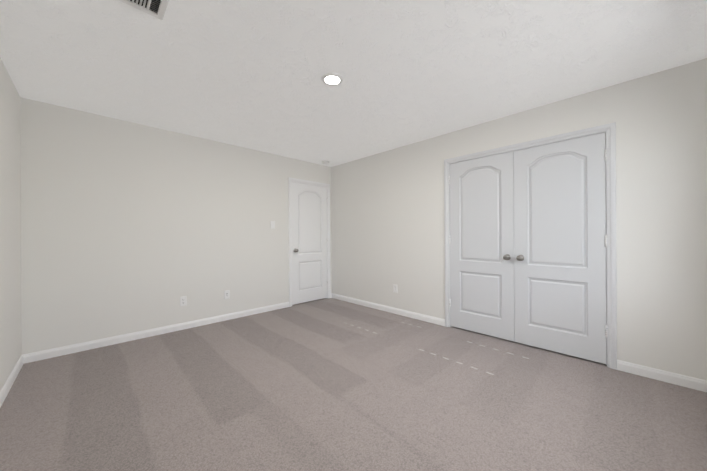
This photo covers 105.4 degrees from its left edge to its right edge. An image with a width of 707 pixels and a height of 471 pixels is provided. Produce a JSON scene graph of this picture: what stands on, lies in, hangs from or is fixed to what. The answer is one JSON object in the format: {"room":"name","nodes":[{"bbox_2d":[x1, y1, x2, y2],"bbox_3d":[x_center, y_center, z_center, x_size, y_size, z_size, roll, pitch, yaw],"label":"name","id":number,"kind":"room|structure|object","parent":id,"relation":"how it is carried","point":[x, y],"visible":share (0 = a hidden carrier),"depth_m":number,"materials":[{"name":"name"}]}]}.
{"room":"empty bedroom","nodes":[
{"label":"empty bedroom","id":0,"kind":"room"},
{"bbox_2d":[0,58,21,390],"bbox_3d":[-1.548,-0.054,0.852,0.115,2.440,4.630,0,0,-44],"label":"wall","id":1,"kind":"structure","parent":0,"point":[10,251],"depth_m":2.13,"materials":[{"name":"white paint"}]},
{"bbox_2d":[0,355,23,407],"bbox_3d":[-1.496,1.124,0.896,0.014,0.083,4.400,0,0,-44],"label":"baseboard","id":2,"kind":"structure","parent":1,"relation":"attached to","point":[7,386],"depth_m":2.09,"materials":[{"name":"white paint"}]},
{"bbox_2d":[20,97,331,354],"bbox_3d":[-1.767,-0.052,3.792,3.910,2.440,0.115,0,0,-44],"label":"wall","id":3,"kind":"structure","parent":0,"point":[127,227],"depth_m":3.05,"materials":[{"name":"white paint"}]},
{"bbox_2d":[23,302,288,363],"bbox_3d":[-2.041,1.128,3.428,2.770,0.083,0.014,0,0,-44],"label":"baseboard","id":4,"kind":"structure","parent":3,"relation":"attached to","point":[59,351],"depth_m":3.04,"materials":[{"name":"white paint"}]},
{"bbox_2d":[180,296,186,305],"bbox_3d":[-2.120,0.820,3.357,0.072,0.117,0.008,0,0,-44],"label":"electrical outlet","id":5,"kind":"object","parent":3,"relation":"attached to","point":[183,300],"visible":1,"depth_m":3.36,"materials":[{"name":"white plastic"}]},
{"bbox_2d":[224,290,229,298],"bbox_3d":[-1.745,0.818,3.717,0.072,0.117,0.016,0,0,-44],"label":"outlet","id":6,"kind":"object","parent":3,"relation":"attached to","point":[226,294],"visible":1,"depth_m":3.72,"materials":[{"name":"white plastic"}]},
{"bbox_2d":[270,221,274,228],"bbox_3d":[-1.258,-0.165,4.201,0.072,0.117,0.012,0,0,-44],"label":"light switch","id":7,"kind":"object","parent":3,"relation":"attached to","point":[272,224],"visible":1,"depth_m":4.20,"materials":[{"name":"white plastic"}]},
{"bbox_2d":[288,177,330,306],"bbox_3d":[-0.783,0.106,4.740,0.870,2.114,0.133,0,0,-44],"label":"door frame","id":8,"kind":"structure","parent":3,"relation":"attached to","point":[290,180],"depth_m":4.54,"materials":[{"name":"white paint"}]},
{"bbox_2d":[292,182,327,304],"bbox_3d":[-0.734,0.129,4.697,0.750,2.030,0.106,0,0,-44],"label":"entry door","id":9,"kind":"structure","parent":3,"relation":"in","point":[309,244],"depth_m":4.69,"materials":[{"name":"white paint"}]},
{"bbox_2d":[0,298,706,470],"bbox_3d":[-0.245,1.220,2.884,5.280,0.120,6.200,0,0,-44],"label":"floor","id":10,"kind":"structure","parent":0,"point":[328,384],"depth_m":1.84,"materials":[{"name":"carpet"}]},
{"bbox_2d":[0,0,706,166],"bbox_3d":[-0.259,-1.341,2.885,5.280,0.120,6.200,0,0,-44],"label":"ceiling","id":11,"kind":"structure","parent":0,"point":[249,74],"depth_m":1.97,"materials":[{"name":"white paint"}]},
{"bbox_2d":[119,0,168,19],"bbox_3d":[-1.130,-1.270,1.336,0.360,0.013,0.360,0,0,-44],"label":"ceiling vent","id":12,"kind":"object","parent":11,"relation":"in","point":[156,8],"visible":1,"depth_m":1.49,"materials":[{"name":"white plastic"}]},
{"bbox_2d":[321,72,342,85],"bbox_3d":[-0.173,-1.274,2.205,0.176,0.014,0.176,0,0,-44],"label":"recessed light","id":13,"kind":"object","parent":11,"relation":"attached to","point":[332,79],"visible":0.98,"depth_m":2.19,"materials":[{"name":"white plastic"}]},
{"bbox_2d":[331,58,706,379],"bbox_3d":[1.168,-0.068,3.502,0.115,2.440,4.630,0,0,-44],"label":"wall","id":14,"kind":"structure","parent":0,"point":[387,211],"depth_m":2.28,"materials":[{"name":"white paint"}]},
{"bbox_2d":[332,293,444,325],"bbox_3d":[0.377,1.115,4.226,0.014,0.083,2.250,0,0,-44],"label":"baseboard","id":15,"kind":"structure","parent":14,"relation":"attached to","point":[429,319],"depth_m":4.00,"materials":[{"name":"white paint"}]},
{"bbox_2d":[393,284,397,292],"bbox_3d":[0.618,0.785,3.981,0.008,0.117,0.072,0,0,-44],"label":"electrical outlet","id":16,"kind":"object","parent":14,"relation":"attached to","point":[395,288],"visible":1,"depth_m":3.98,"materials":[{"name":"white plastic"}]},
{"bbox_2d":[449,151,514,341],"bbox_3d":[1.443,0.117,3.117,0.106,2.030,0.724,0,0,-44],"label":"closet door","id":17,"kind":"structure","parent":14,"relation":"in","point":[481,243],"depth_m":3.10,"materials":[{"name":"white paint"}]},
{"bbox_2d":[444,122,616,369],"bbox_3d":[1.748,0.114,2.908,0.116,2.071,1.474,0,0,-44],"label":"door frame","id":18,"kind":"structure","parent":14,"relation":"attached to","point":[525,148],"depth_m":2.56,"materials":[{"name":"white paint"}]},
{"bbox_2d":[514,133,607,363],"bbox_3d":[1.950,0.114,2.597,0.106,2.030,0.724,0,0,-44],"label":"closet door","id":19,"kind":"structure","parent":14,"relation":"in","point":[560,246],"depth_m":2.58,"materials":[{"name":"white paint"}]},
{"bbox_2d":[617,360,706,391],"bbox_3d":[2.458,1.104,2.093,0.014,0.083,0.590,0,0,-44],"label":"baseboard","id":20,"kind":"structure","parent":14,"relation":"attached to","point":[671,377],"depth_m":2.11,"materials":[{"name":"white paint"}]}
]}

